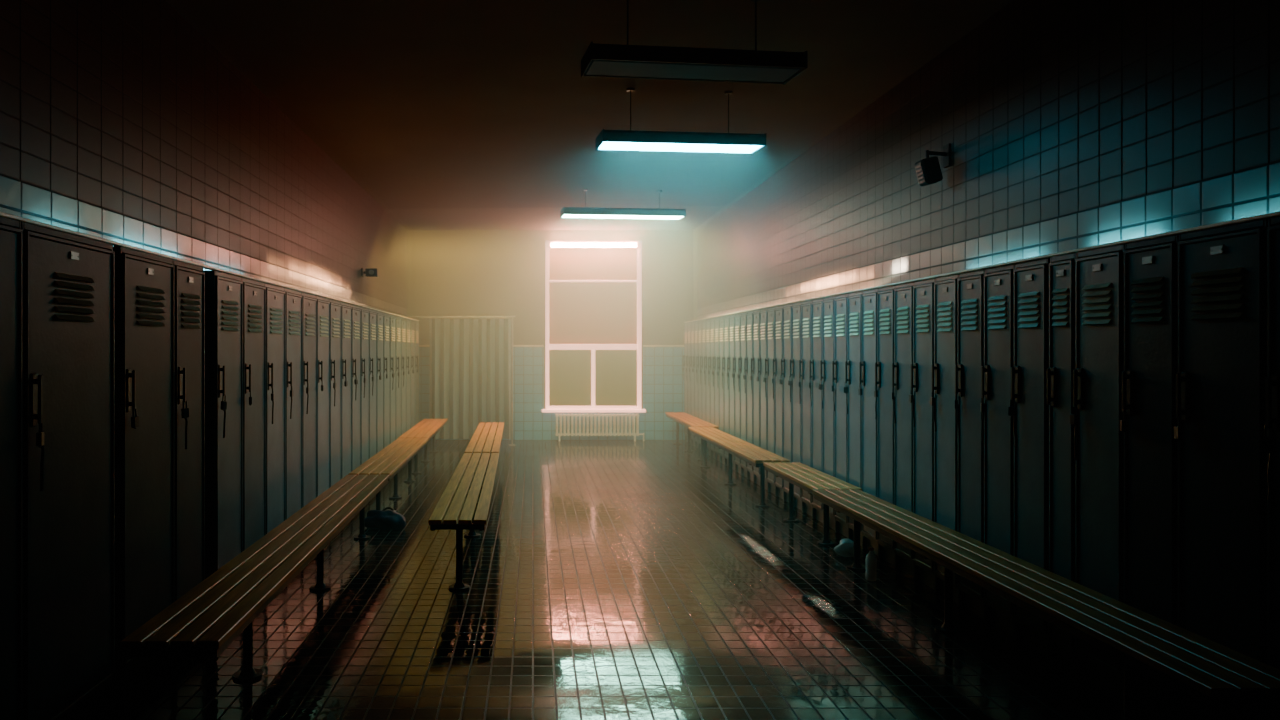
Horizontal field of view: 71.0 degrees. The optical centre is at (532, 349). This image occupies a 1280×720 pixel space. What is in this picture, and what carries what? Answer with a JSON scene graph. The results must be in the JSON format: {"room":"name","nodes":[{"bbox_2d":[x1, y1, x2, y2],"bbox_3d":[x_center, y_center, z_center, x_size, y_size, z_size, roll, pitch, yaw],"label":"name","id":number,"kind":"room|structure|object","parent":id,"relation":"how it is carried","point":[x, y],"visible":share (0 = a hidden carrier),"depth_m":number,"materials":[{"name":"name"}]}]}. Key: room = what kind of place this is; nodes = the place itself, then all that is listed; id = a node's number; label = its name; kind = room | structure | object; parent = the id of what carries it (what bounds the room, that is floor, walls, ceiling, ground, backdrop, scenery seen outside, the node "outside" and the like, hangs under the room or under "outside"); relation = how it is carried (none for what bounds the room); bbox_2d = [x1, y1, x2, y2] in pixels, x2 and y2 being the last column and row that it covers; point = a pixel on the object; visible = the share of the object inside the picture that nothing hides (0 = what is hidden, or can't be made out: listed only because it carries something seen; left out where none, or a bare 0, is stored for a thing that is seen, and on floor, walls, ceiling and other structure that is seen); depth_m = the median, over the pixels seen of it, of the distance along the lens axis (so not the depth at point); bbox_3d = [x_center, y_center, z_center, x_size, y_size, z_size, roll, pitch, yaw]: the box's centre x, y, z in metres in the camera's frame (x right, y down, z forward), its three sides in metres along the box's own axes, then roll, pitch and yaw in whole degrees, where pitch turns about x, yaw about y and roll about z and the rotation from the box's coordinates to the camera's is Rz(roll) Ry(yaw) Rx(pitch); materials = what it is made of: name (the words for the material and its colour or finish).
{"room":"locker room","nodes":[
{"label":"locker room","id":0,"kind":"room"},
{"bbox_2d":[0,0,406,315],"bbox_3d":[-2.128,-0.240,6.550,0.204,3.380,15.500,0,0,0],"label":"wall","id":1,"kind":"structure","parent":0,"point":[124,107],"depth_m":4.98,"materials":[{"name":"tile"}]},
{"bbox_2d":[407,230,697,439],"bbox_3d":[0.310,-0.240,14.393,5.080,3.380,0.215,0,0,0],"label":"wall","id":2,"kind":"structure","parent":0,"point":[450,272],"depth_m":14.30,"materials":[{"name":"paint"}]},
{"bbox_2d":[542,241,645,411],"bbox_3d":[0.970,-0.378,14.285,1.660,2.745,0.230,0,0,0],"label":"window","id":3,"kind":"structure","parent":2,"relation":"in","point":[593,295],"depth_m":14.36,"materials":[{"name":"glass"}]},
{"bbox_2d":[549,242,637,247],"bbox_3d":[0.970,-1.679,14.216,1.420,0.083,0.108,0,0,0],"label":"wall lamp","id":4,"kind":"object","parent":3,"relation":"attached to","point":[551,245],"visible":1,"depth_m":14.17,"materials":[{"name":"beige paint"}]},
{"bbox_2d":[165,0,1012,229],"bbox_3d":[0.310,-2.005,6.550,5.080,0.150,15.900,0,0,0],"label":"ceiling","id":5,"kind":"structure","parent":0,"point":[448,114],"depth_m":6.61,"materials":[{"name":"paint"}]},
{"bbox_2d":[560,189,685,219],"bbox_3d":[1.080,-1.763,10.700,1.476,0.334,0.308,0,0,-6],"label":"pendant lamp","id":6,"kind":"object","parent":5,"relation":"hanging from","point":[566,212],"visible":1,"depth_m":10.58,"materials":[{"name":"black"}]},
{"bbox_2d":[595,87,765,154],"bbox_3d":[1.090,-1.713,6.600,1.216,0.434,0.308,0,0,-6],"label":"pendant lamp","id":7,"kind":"object","parent":5,"relation":"hanging from","point":[607,140],"visible":1,"depth_m":6.49,"materials":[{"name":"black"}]},
{"bbox_2d":[581,0,806,84],"bbox_3d":[0.860,-1.713,4.800,1.166,0.434,0.308,0,0,-7],"label":"pendant lamp","id":8,"kind":"object","parent":5,"relation":"hanging from","point":[599,60],"visible":1,"depth_m":4.70,"materials":[{"name":"black metal"}]},
{"bbox_2d":[91,440,1149,719],"bbox_3d":[0.310,1.525,6.550,5.080,0.150,15.900,0,0,0],"label":"floor","id":9,"kind":"structure","parent":0,"point":[607,579],"depth_m":4.73,"materials":[{"name":"tile"}]},
{"bbox_2d":[0,216,22,719],"bbox_3d":[-1.794,0.510,2.670,0.269,1.880,0.596,0,0,0],"label":"locker","id":10,"kind":"object","parent":9,"relation":"on","point":[11,233],"visible":1,"depth_m":2.90,"materials":[{"name":"metal"}]},
{"bbox_2d":[0,212,418,320],"bbox_3d":[-1.724,-0.438,7.675,0.032,0.013,11.350,0,0,0],"label":"trim","id":11,"kind":"structure","parent":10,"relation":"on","point":[2,214],"depth_m":4.07,"materials":[{"name":"grey metal"}]},
{"bbox_2d":[21,221,114,719],"bbox_3d":[-1.794,0.510,3.295,0.268,1.880,0.646,0,0,0],"label":"locker","id":12,"kind":"object","parent":9,"relation":"on","point":[69,279],"visible":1,"depth_m":3.26,"materials":[{"name":"metal"}]},
{"bbox_2d":[55,272,94,321],"bbox_3d":[-1.695,-0.194,3.295,0.014,0.169,0.260,0,0,0],"label":"vent","id":13,"kind":"object","parent":12,"relation":"attached to","point":[74,291],"depth_m":3.29,"materials":[{"name":"metal"}]},
{"bbox_2d":[113,246,174,699],"bbox_3d":[-1.795,0.510,3.950,0.266,1.880,0.536,0,0,0],"label":"locker","id":14,"kind":"object","parent":9,"relation":"on","point":[144,282],"visible":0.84,"depth_m":3.88,"materials":[{"name":"metal"}]},
{"bbox_2d":[137,285,164,325],"bbox_3d":[-1.695,-0.194,3.950,0.014,0.169,0.260,0,0,0],"label":"vent","id":15,"kind":"object","parent":14,"relation":"attached to","point":[150,298],"depth_m":3.95,"materials":[{"name":"metal"}]},
{"bbox_2d":[173,260,204,600],"bbox_3d":[-1.793,0.510,4.415,0.270,1.880,0.386,0,0,0],"label":"locker","id":16,"kind":"object","parent":9,"relation":"on","point":[189,278],"visible":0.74,"depth_m":4.40,"materials":[{"name":"metal"}]},
{"bbox_2d":[182,293,200,328],"bbox_3d":[-1.695,-0.194,4.415,0.014,0.169,0.217,0,0,0],"label":"vent","id":17,"kind":"object","parent":16,"relation":"attached to","point":[191,304],"depth_m":4.41,"materials":[{"name":"metal"}]},
{"bbox_2d":[203,270,242,578],"bbox_3d":[-1.806,0.510,5.025,0.267,1.880,0.448,0,0,0],"label":"locker","id":18,"kind":"object","parent":9,"relation":"on","point":[223,291],"visible":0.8,"depth_m":4.89,"materials":[{"name":"metal"}]},
{"bbox_2d":[222,300,238,330],"bbox_3d":[-1.707,-0.194,5.025,0.014,0.169,0.252,0,0,0],"label":"vent","id":19,"kind":"object","parent":18,"relation":"attached to","point":[230,308],"depth_m":5.02,"materials":[{"name":"metal"}]},
{"bbox_2d":[242,277,265,550],"bbox_3d":[-1.805,0.510,5.475,0.270,1.880,0.448,0,0,0],"label":"locker","id":20,"kind":"object","parent":9,"relation":"on","point":[254,292],"visible":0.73,"depth_m":5.47,"materials":[{"name":"metal"}]},
{"bbox_2d":[248,304,262,332],"bbox_3d":[-1.707,-0.194,5.475,0.014,0.169,0.252,0,0,0],"label":"vent","id":21,"kind":"object","parent":20,"relation":"attached to","point":[255,313],"depth_m":5.47,"materials":[{"name":"metal"}]},
{"bbox_2d":[119,474,389,681],"bbox_3d":[-1.286,1.225,5.100,0.340,0.450,4.100,0,0,-1],"label":"bench","id":22,"kind":"object","parent":9,"relation":"on","point":[204,621],"visible":1,"depth_m":3.92,"materials":[{"name":"brown wood"}]},
{"bbox_2d":[265,283,285,533],"bbox_3d":[-1.807,0.510,5.925,0.265,1.880,0.448,0,0,0],"label":"locker","id":23,"kind":"object","parent":9,"relation":"on","point":[275,295],"visible":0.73,"depth_m":5.92,"materials":[{"name":"metal"}]},
{"bbox_2d":[270,307,282,333],"bbox_3d":[-1.707,-0.194,5.925,0.014,0.169,0.252,0,0,0],"label":"vent","id":24,"kind":"object","parent":23,"relation":"attached to","point":[276,315],"depth_m":5.92,"materials":[{"name":"metal"}]},
{"bbox_2d":[284,288,301,518],"bbox_3d":[-1.808,0.510,6.375,0.264,1.880,0.448,0,0,0],"label":"locker","id":25,"kind":"object","parent":9,"relation":"on","point":[293,298],"visible":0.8,"depth_m":6.36,"materials":[{"name":"metal"}]},
{"bbox_2d":[301,292,316,507],"bbox_3d":[-1.808,0.510,6.825,0.265,1.880,0.448,0,0,0],"label":"locker","id":26,"kind":"object","parent":9,"relation":"on","point":[309,302],"visible":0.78,"depth_m":6.82,"materials":[{"name":"metal"}]},
{"bbox_2d":[316,296,329,496],"bbox_3d":[-1.806,0.510,7.275,0.269,1.880,0.448,0,0,0],"label":"locker","id":27,"kind":"object","parent":9,"relation":"on","point":[323,304],"visible":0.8,"depth_m":7.27,"materials":[{"name":"metal"}]},
{"bbox_2d":[329,299,341,486],"bbox_3d":[-1.807,0.510,7.725,0.265,1.880,0.448,0,0,0],"label":"locker","id":28,"kind":"object","parent":9,"relation":"on","point":[335,306],"visible":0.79,"depth_m":7.71,"materials":[{"name":"metal"}]},
{"bbox_2d":[341,302,351,477],"bbox_3d":[-1.806,0.510,8.175,0.267,1.880,0.448,0,0,0],"label":"locker","id":29,"kind":"object","parent":9,"relation":"on","point":[346,308],"visible":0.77,"depth_m":8.17,"materials":[{"name":"metal"}]},
{"bbox_2d":[351,305,360,470],"bbox_3d":[-1.804,0.510,8.625,0.272,1.880,0.448,0,0,0],"label":"locker","id":30,"kind":"object","parent":9,"relation":"on","point":[356,312],"visible":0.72,"depth_m":8.63,"materials":[{"name":"metal"}]},
{"bbox_2d":[360,307,369,463],"bbox_3d":[-1.808,0.510,9.075,0.264,1.880,0.448,0,0,0],"label":"locker","id":31,"kind":"object","parent":9,"relation":"on","point":[365,314],"visible":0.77,"depth_m":9.10,"materials":[{"name":"metal"}]},
{"bbox_2d":[369,309,376,457],"bbox_3d":[-1.807,0.510,9.525,0.266,1.880,0.448,0,0,0],"label":"locker","id":32,"kind":"object","parent":9,"relation":"on","point":[373,315],"visible":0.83,"depth_m":9.55,"materials":[{"name":"metal"}]},
{"bbox_2d":[376,311,383,452],"bbox_3d":[-1.807,0.510,9.975,0.266,1.880,0.448,0,0,0],"label":"locker","id":33,"kind":"object","parent":9,"relation":"on","point":[380,317],"visible":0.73,"depth_m":9.99,"materials":[{"name":"metal"}]},
{"bbox_2d":[365,507,405,529],"bbox_3d":[-1.211,1.371,7.248,0.367,0.159,0.207,0,0,10],"label":"bag","id":34,"kind":"object","parent":9,"relation":"on","point":[385,519],"visible":0.98,"depth_m":7.18,"materials":[{"name":"blue fabric"}]},
{"bbox_2d":[383,313,389,447],"bbox_3d":[-1.808,0.510,10.425,0.265,1.880,0.448,0,0,0],"label":"locker","id":35,"kind":"object","parent":9,"relation":"on","point":[386,316],"visible":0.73,"depth_m":10.40,"materials":[{"name":"metal"}]},
{"bbox_2d":[349,438,427,509],"bbox_3d":[-1.343,1.225,8.650,0.340,0.450,2.900,0,0,-1],"label":"bench","id":36,"kind":"object","parent":9,"relation":"on","point":[391,459],"visible":0.73,"depth_m":8.43,"materials":[{"name":"brown wood"}]},
{"bbox_2d":[389,314,395,443],"bbox_3d":[-1.804,0.510,10.875,0.272,1.880,0.448,0,0,0],"label":"locker","id":37,"kind":"object","parent":9,"relation":"on","point":[392,317],"visible":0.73,"depth_m":10.85,"materials":[{"name":"metal"}]},
{"bbox_2d":[395,316,400,438],"bbox_3d":[-1.806,0.510,11.325,0.267,1.880,0.448,0,0,0],"label":"locker","id":38,"kind":"object","parent":9,"relation":"on","point":[398,319],"visible":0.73,"depth_m":11.33,"materials":[{"name":"metal"}]},
{"bbox_2d":[401,317,405,434],"bbox_3d":[-1.805,0.510,11.775,0.270,1.880,0.448,0,0,0],"label":"locker","id":39,"kind":"object","parent":9,"relation":"on","point":[403,320],"visible":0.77,"depth_m":11.77,"materials":[{"name":"metal"}]},
{"bbox_2d":[406,318,410,431],"bbox_3d":[-1.806,0.510,12.225,0.268,1.880,0.448,0,0,0],"label":"locker","id":40,"kind":"object","parent":9,"relation":"on","point":[408,322],"visible":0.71,"depth_m":12.24,"materials":[{"name":"metal"}]},
{"bbox_2d":[410,319,414,427],"bbox_3d":[-1.806,0.510,12.675,0.268,1.880,0.448,0,0,0],"label":"locker","id":41,"kind":"object","parent":9,"relation":"on","point":[412,321],"visible":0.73,"depth_m":12.65,"materials":[{"name":"metal"}]},
{"bbox_2d":[414,320,418,424],"bbox_3d":[-1.808,0.510,13.125,0.265,1.880,0.448,0,0,0],"label":"locker","id":42,"kind":"object","parent":9,"relation":"on","point":[416,322],"visible":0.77,"depth_m":13.08,"materials":[{"name":"metal"}]},
{"bbox_2d":[398,419,447,473],"bbox_3d":[-1.392,1.225,11.550,0.340,0.450,2.800,0,0,-1],"label":"bench","id":43,"kind":"object","parent":9,"relation":"on","point":[427,428],"visible":0.83,"depth_m":11.32,"materials":[{"name":"brown wood"}]},
{"bbox_2d":[400,315,515,445],"bbox_3d":[-1.147,0.458,13.500,1.765,1.985,0.207,0,0,0],"label":"privacy curtain","id":44,"kind":"object","parent":9,"relation":"on","point":[471,360],"visible":0.93,"depth_m":13.50,"materials":[{"name":"fabric"}]},
{"bbox_2d":[428,453,498,590],"bbox_3d":[-0.472,1.225,6.940,0.340,0.450,3.420,0,0,-1],"label":"bench","id":45,"kind":"object","parent":9,"relation":"on","point":[471,520],"visible":1,"depth_m":5.88,"materials":[{"name":"brown wood"}]},
{"bbox_2d":[464,422,503,482],"bbox_3d":[-0.536,1.225,10.515,0.340,0.450,3.550,0,0,-1],"label":"bench","id":46,"kind":"object","parent":9,"relation":"on","point":[491,445],"visible":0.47,"depth_m":10.04,"materials":[{"name":"brown wood"}]},
{"bbox_2d":[555,414,643,440],"bbox_3d":[1.063,1.232,14.140,1.416,0.436,0.122,0,0,0],"label":"radiator","id":47,"kind":"object","parent":9,"relation":"on","point":[564,433],"visible":1,"depth_m":14.09,"materials":[{"name":"metal"}]},
{"bbox_2d":[682,322,687,441],"bbox_3d":[2.486,0.510,13.904,0.268,1.880,0.290,0,0,0],"label":"locker","id":48,"kind":"object","parent":9,"relation":"on","point":[685,325],"visible":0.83,"depth_m":13.96,"materials":[{"name":"metal"}]},
{"bbox_2d":[686,322,690,443],"bbox_3d":[2.487,0.510,13.613,0.266,1.880,0.290,0,0,0],"label":"locker","id":49,"kind":"object","parent":9,"relation":"on","point":[688,374],"visible":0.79,"depth_m":13.69,"materials":[{"name":"metal"}]},
{"bbox_2d":[665,412,718,460],"bbox_3d":[2.230,1.215,12.700,0.300,0.470,2.600,0,0,0],"label":"bench","id":50,"kind":"object","parent":9,"relation":"on","point":[683,418],"visible":0.77,"depth_m":12.67,"materials":[{"name":"brown wood"}]},
{"bbox_2d":[689,321,694,445],"bbox_3d":[2.486,0.510,13.321,0.268,1.880,0.290,0,0,0],"label":"locker","id":51,"kind":"object","parent":9,"relation":"on","point":[692,322],"visible":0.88,"depth_m":13.34,"materials":[{"name":"metal"}]},
{"bbox_2d":[692,320,698,449],"bbox_3d":[2.485,0.510,13.030,0.270,1.880,0.290,0,0,0],"label":"locker","id":52,"kind":"object","parent":9,"relation":"on","point":[696,322],"visible":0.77,"depth_m":13.10,"materials":[{"name":"metal"}]},
{"bbox_2d":[696,320,701,449],"bbox_3d":[2.486,0.510,12.738,0.268,1.880,0.290,0,0,0],"label":"locker","id":53,"kind":"object","parent":9,"relation":"on","point":[700,321],"visible":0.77,"depth_m":12.78,"materials":[{"name":"metal"}]},
{"bbox_2d":[700,319,705,420],"bbox_3d":[2.487,0.510,12.447,0.265,1.880,0.290,0,0,0],"label":"locker","id":54,"kind":"object","parent":9,"relation":"on","point":[703,320],"visible":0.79,"depth_m":12.48,"materials":[{"name":"metal"}]},
{"bbox_2d":[704,318,710,455],"bbox_3d":[2.488,0.510,12.155,0.264,1.880,0.290,0,0,0],"label":"locker","id":55,"kind":"object","parent":9,"relation":"on","point":[707,383],"visible":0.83,"depth_m":12.20,"materials":[{"name":"metal"}]},
{"bbox_2d":[708,318,714,457],"bbox_3d":[2.487,0.510,11.864,0.266,1.880,0.290,0,0,0],"label":"locker","id":56,"kind":"object","parent":9,"relation":"on","point":[712,319],"visible":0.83,"depth_m":11.92,"materials":[{"name":"metal"}]},
{"bbox_2d":[712,317,719,460],"bbox_3d":[2.485,0.510,11.572,0.270,1.880,0.290,0,0,0],"label":"locker","id":57,"kind":"object","parent":9,"relation":"on","point":[716,321],"visible":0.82,"depth_m":11.60,"materials":[{"name":"metal"}]},
{"bbox_2d":[717,316,724,465],"bbox_3d":[2.486,0.510,11.281,0.267,1.880,0.290,0,0,0],"label":"locker","id":58,"kind":"object","parent":9,"relation":"on","point":[721,320],"visible":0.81,"depth_m":11.29,"materials":[{"name":"metal"}]},
{"bbox_2d":[722,315,729,465],"bbox_3d":[2.487,0.510,10.990,0.267,1.880,0.290,0,0,0],"label":"locker","id":59,"kind":"object","parent":9,"relation":"on","point":[726,319],"visible":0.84,"depth_m":11.00,"materials":[{"name":"metal"}]},
{"bbox_2d":[727,314,734,469],"bbox_3d":[2.487,0.510,10.698,0.266,1.880,0.290,0,0,0],"label":"locker","id":60,"kind":"object","parent":9,"relation":"on","point":[731,318],"visible":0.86,"depth_m":10.72,"materials":[{"name":"metal"}]},
{"bbox_2d":[732,313,740,473],"bbox_3d":[2.486,0.510,10.407,0.268,1.880,0.290,0,0,0],"label":"locker","id":61,"kind":"object","parent":9,"relation":"on","point":[736,382],"visible":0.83,"depth_m":10.46,"materials":[{"name":"metal"}]},
{"bbox_2d":[688,427,789,506],"bbox_3d":[2.130,1.215,9.600,0.310,0.470,3.400,0,0,0],"label":"bench","id":62,"kind":"object","parent":9,"relation":"on","point":[753,455],"visible":0.93,"depth_m":9.05,"materials":[{"name":"brown wood"}]},
{"bbox_2d":[737,312,746,477],"bbox_3d":[2.486,0.510,10.115,0.267,1.880,0.290,0,0,0],"label":"locker","id":63,"kind":"object","parent":9,"relation":"on","point":[742,388],"visible":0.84,"depth_m":10.16,"materials":[{"name":"metal"}]},
{"bbox_2d":[743,311,753,482],"bbox_3d":[2.484,0.510,9.824,0.272,1.880,0.290,0,0,0],"label":"locker","id":64,"kind":"object","parent":9,"relation":"on","point":[749,316],"visible":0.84,"depth_m":9.83,"materials":[{"name":"metal"}]},
{"bbox_2d":[750,309,759,484],"bbox_3d":[2.487,0.510,9.532,0.266,1.880,0.290,0,0,0],"label":"locker","id":65,"kind":"object","parent":9,"relation":"on","point":[755,392],"visible":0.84,"depth_m":9.56,"materials":[{"name":"metal"}]},
{"bbox_2d":[757,308,767,491],"bbox_3d":[2.487,0.510,9.241,0.266,1.880,0.290,0,0,0],"label":"locker","id":66,"kind":"object","parent":9,"relation":"on","point":[763,312],"visible":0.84,"depth_m":9.27,"materials":[{"name":"metal"}]},
{"bbox_2d":[763,307,774,493],"bbox_3d":[2.484,0.510,8.949,0.271,1.880,0.290,0,0,0],"label":"locker","id":67,"kind":"object","parent":9,"relation":"on","point":[771,311],"visible":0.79,"depth_m":8.96,"materials":[{"name":"metal"}]},
{"bbox_2d":[772,305,783,500],"bbox_3d":[2.486,0.510,8.658,0.269,1.880,0.290,0,0,0],"label":"locker","id":68,"kind":"object","parent":9,"relation":"on","point":[779,490],"visible":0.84,"depth_m":8.67,"materials":[{"name":"metal"}]},
{"bbox_2d":[780,304,792,502],"bbox_3d":[2.486,0.510,8.366,0.268,1.880,0.290,0,0,0],"label":"locker","id":69,"kind":"object","parent":9,"relation":"on","point":[787,310],"visible":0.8,"depth_m":8.36,"materials":[{"name":"metal"}]},
{"bbox_2d":[788,302,801,509],"bbox_3d":[2.485,0.510,8.075,0.270,1.880,0.290,0,0,0],"label":"locker","id":70,"kind":"object","parent":9,"relation":"on","point":[796,309],"visible":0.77,"depth_m":8.08,"materials":[{"name":"metal"}]},
{"bbox_2d":[799,300,811,515],"bbox_3d":[2.486,0.510,7.783,0.268,1.880,0.290,0,0,0],"label":"locker","id":71,"kind":"object","parent":9,"relation":"on","point":[805,400],"visible":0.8,"depth_m":7.81,"materials":[{"name":"metal"}]},
{"bbox_2d":[763,462,861,545],"bbox_3d":[2.190,1.220,7.090,0.320,0.460,1.500,0,0,0],"label":"bench","id":72,"kind":"object","parent":9,"relation":"on","point":[807,478],"visible":0.77,"depth_m":6.96,"materials":[{"name":"brown wood"}]},
{"bbox_2d":[809,298,823,522],"bbox_3d":[2.486,0.510,7.492,0.268,1.880,0.290,0,0,0],"label":"locker","id":73,"kind":"object","parent":9,"relation":"on","point":[816,305],"visible":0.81,"depth_m":7.51,"materials":[{"name":"metal"}]},
{"bbox_2d":[819,296,835,532],"bbox_3d":[2.485,0.510,7.200,0.270,1.880,0.290,0,0,0],"label":"locker","id":74,"kind":"object","parent":9,"relation":"on","point":[825,386],"visible":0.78,"depth_m":7.22,"materials":[{"name":"metal"}]},
{"bbox_2d":[832,294,848,538],"bbox_3d":[2.485,0.510,6.909,0.270,1.880,0.290,0,0,0],"label":"locker","id":75,"kind":"object","parent":9,"relation":"on","point":[840,303],"visible":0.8,"depth_m":6.92,"materials":[{"name":"metal"}]},
{"bbox_2d":[844,291,862,548],"bbox_3d":[2.485,0.510,6.617,0.269,1.880,0.290,0,0,0],"label":"locker","id":76,"kind":"object","parent":9,"relation":"on","point":[854,301],"visible":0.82,"depth_m":6.62,"materials":[{"name":"metal"}]},
{"bbox_2d":[858,288,877,555],"bbox_3d":[2.488,0.510,6.326,0.264,1.880,0.290,0,0,0],"label":"locker","id":77,"kind":"object","parent":9,"relation":"on","point":[869,297],"visible":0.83,"depth_m":6.33,"materials":[{"name":"metal"}]},
{"bbox_2d":[865,547,876,580],"bbox_3d":[2.130,1.347,5.600,0.068,0.205,0.068,0,0,0],"label":"water bottle","id":78,"kind":"object","parent":9,"relation":"on","point":[871,560],"visible":1,"depth_m":5.58,"materials":[{"name":"teal plastic"}]},
{"bbox_2d":[874,285,894,565],"bbox_3d":[2.488,0.510,6.035,0.264,1.880,0.290,0,0,0],"label":"locker","id":79,"kind":"object","parent":9,"relation":"on","point":[884,416],"visible":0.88,"depth_m":6.05,"materials":[{"name":"metal"}]},
{"bbox_2d":[891,282,913,579],"bbox_3d":[2.485,0.510,5.743,0.270,1.880,0.290,0,0,0],"label":"locker","id":80,"kind":"object","parent":9,"relation":"on","point":[903,293],"visible":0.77,"depth_m":5.75,"materials":[{"name":"metal"}]},
{"bbox_2d":[896,306,908,332],"bbox_3d":[2.387,-0.194,5.743,0.014,0.169,0.163,0,0,0],"label":"vent","id":81,"kind":"object","parent":80,"relation":"attached to","point":[902,311],"depth_m":5.74,"materials":[{"name":"metal"}]},
{"bbox_2d":[909,278,934,591],"bbox_3d":[2.488,0.510,5.452,0.265,1.880,0.290,0,0,0],"label":"locker","id":82,"kind":"object","parent":9,"relation":"on","point":[923,290],"visible":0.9,"depth_m":5.45,"materials":[{"name":"metal"}]},
{"bbox_2d":[915,304,928,331],"bbox_3d":[2.387,-0.194,5.452,0.014,0.169,0.163,0,0,0],"label":"vent","id":83,"kind":"object","parent":82,"relation":"attached to","point":[922,310],"depth_m":5.45,"materials":[{"name":"metal"}]},
{"bbox_2d":[930,274,958,606],"bbox_3d":[2.487,0.510,5.160,0.266,1.880,0.290,0,0,0],"label":"locker","id":84,"kind":"object","parent":9,"relation":"on","point":[943,398],"visible":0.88,"depth_m":5.17,"materials":[{"name":"metal"}]},
{"bbox_2d":[937,301,951,330],"bbox_3d":[2.387,-0.194,5.160,0.014,0.169,0.163,0,0,0],"label":"vent","id":85,"kind":"object","parent":84,"relation":"attached to","point":[944,308],"depth_m":5.16,"materials":[{"name":"metal"}]},
{"bbox_2d":[955,269,984,622],"bbox_3d":[2.485,0.510,4.869,0.271,1.880,0.290,0,0,0],"label":"locker","id":86,"kind":"object","parent":9,"relation":"on","point":[970,285],"visible":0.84,"depth_m":4.88,"materials":[{"name":"metal"}]},
{"bbox_2d":[961,298,977,329],"bbox_3d":[2.387,-0.194,4.869,0.014,0.169,0.163,0,0,0],"label":"vent","id":87,"kind":"object","parent":86,"relation":"attached to","point":[969,306],"depth_m":4.86,"materials":[{"name":"metal"}]},
{"bbox_2d":[980,264,1014,640],"bbox_3d":[2.486,0.510,4.577,0.269,1.880,0.290,0,0,0],"label":"locker","id":88,"kind":"object","parent":9,"relation":"on","point":[997,430],"visible":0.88,"depth_m":4.57,"materials":[{"name":"metal"}]},
{"bbox_2d":[987,295,1005,328],"bbox_3d":[2.387,-0.194,4.577,0.014,0.169,0.163,0,0,0],"label":"vent","id":89,"kind":"object","parent":88,"relation":"attached to","point":[996,304],"depth_m":4.58,"materials":[{"name":"metal"}]},
{"bbox_2d":[1008,258,1049,660],"bbox_3d":[2.486,0.510,4.286,0.268,1.880,0.290,0,0,0],"label":"locker","id":90,"kind":"object","parent":9,"relation":"on","point":[1029,411],"visible":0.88,"depth_m":4.28,"materials":[{"name":"metal"}]},
{"bbox_2d":[1017,291,1038,327],"bbox_3d":[2.387,-0.194,4.286,0.014,0.169,0.163,0,0,0],"label":"vent","id":91,"kind":"object","parent":90,"relation":"attached to","point":[1028,301],"depth_m":4.29,"materials":[{"name":"metal"}]},
{"bbox_2d":[812,489,1279,719],"bbox_3d":[2.150,1.220,4.460,0.330,0.460,3.720,0,0,0],"label":"bench","id":92,"kind":"object","parent":9,"relation":"on","point":[1213,674],"visible":0.97,"depth_m":3.38,"materials":[{"name":"brown wood"}]},
{"bbox_2d":[1046,253,1075,677],"bbox_3d":[2.484,0.510,4.020,0.260,1.880,0.196,0,0,0],"label":"locker","id":93,"kind":"object","parent":9,"relation":"on","point":[1059,375],"visible":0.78,"depth_m":4.01,"materials":[{"name":"metal"}]},
{"bbox_2d":[1051,288,1067,325],"bbox_3d":[2.381,-0.194,4.020,0.014,0.169,0.111,0,0,0],"label":"vent","id":94,"kind":"object","parent":93,"relation":"attached to","point":[1059,296],"depth_m":4.02,"materials":[{"name":"metal"}]},
{"bbox_2d":[1070,244,1124,706],"bbox_3d":[2.482,0.510,3.760,0.264,1.880,0.316,0,0,0],"label":"locker","id":95,"kind":"object","parent":9,"relation":"on","point":[1099,273],"visible":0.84,"depth_m":3.75,"materials":[{"name":"metal"}]},
{"bbox_2d":[1081,283,1110,324],"bbox_3d":[2.381,-0.194,3.760,0.014,0.169,0.178,0,0,0],"label":"vent","id":96,"kind":"object","parent":95,"relation":"attached to","point":[1095,297],"depth_m":3.76,"materials":[{"name":"metal"}]},
{"bbox_2d":[1120,234,1178,719],"bbox_3d":[2.480,0.510,3.450,0.268,1.880,0.296,0,0,0],"label":"locker","id":97,"kind":"object","parent":9,"relation":"on","point":[1148,377],"visible":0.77,"depth_m":3.44,"materials":[{"name":"metal"}]},
{"bbox_2d":[1130,277,1163,322],"bbox_3d":[2.381,-0.194,3.450,0.014,0.169,0.167,0,0,0],"label":"vent","id":98,"kind":"object","parent":97,"relation":"attached to","point":[1146,293],"depth_m":3.45,"materials":[{"name":"metal"}]},
{"bbox_2d":[1173,218,1267,719],"bbox_3d":[2.480,0.510,3.100,0.267,1.880,0.396,0,0,0],"label":"locker","id":99,"kind":"object","parent":9,"relation":"on","point":[1221,373],"visible":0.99,"depth_m":3.08,"materials":[{"name":"metal"}]},
{"bbox_2d":[684,211,1279,322],"bbox_3d":[2.404,-0.438,8.025,0.032,0.013,12.050,0,0,0],"label":"trim","id":100,"kind":"structure","parent":99,"relation":"on","point":[1274,214],"depth_m":4.01,"materials":[{"name":"grey metal"}]},
{"bbox_2d":[1190,267,1242,319],"bbox_3d":[2.381,-0.194,3.100,0.014,0.169,0.223,0,0,0],"label":"vent","id":101,"kind":"object","parent":99,"relation":"attached to","point":[1216,293],"depth_m":3.10,"materials":[{"name":"metal"}]},
{"bbox_2d":[697,0,1279,318],"bbox_3d":[2.748,-0.240,6.550,0.204,3.380,15.500,0,0,0],"label":"wall","id":102,"kind":"structure","parent":0,"point":[1045,109],"depth_m":4.74,"materials":[{"name":"tile"}]},
{"bbox_2d":[914,144,950,185],"bbox_3d":[2.554,-1.182,5.680,0.193,0.256,0.120,0,0,0],"label":"wall speaker","id":103,"kind":"object","parent":102,"relation":"attached to","point":[928,170],"visible":1,"depth_m":5.63,"materials":[{"name":"black plastic"}]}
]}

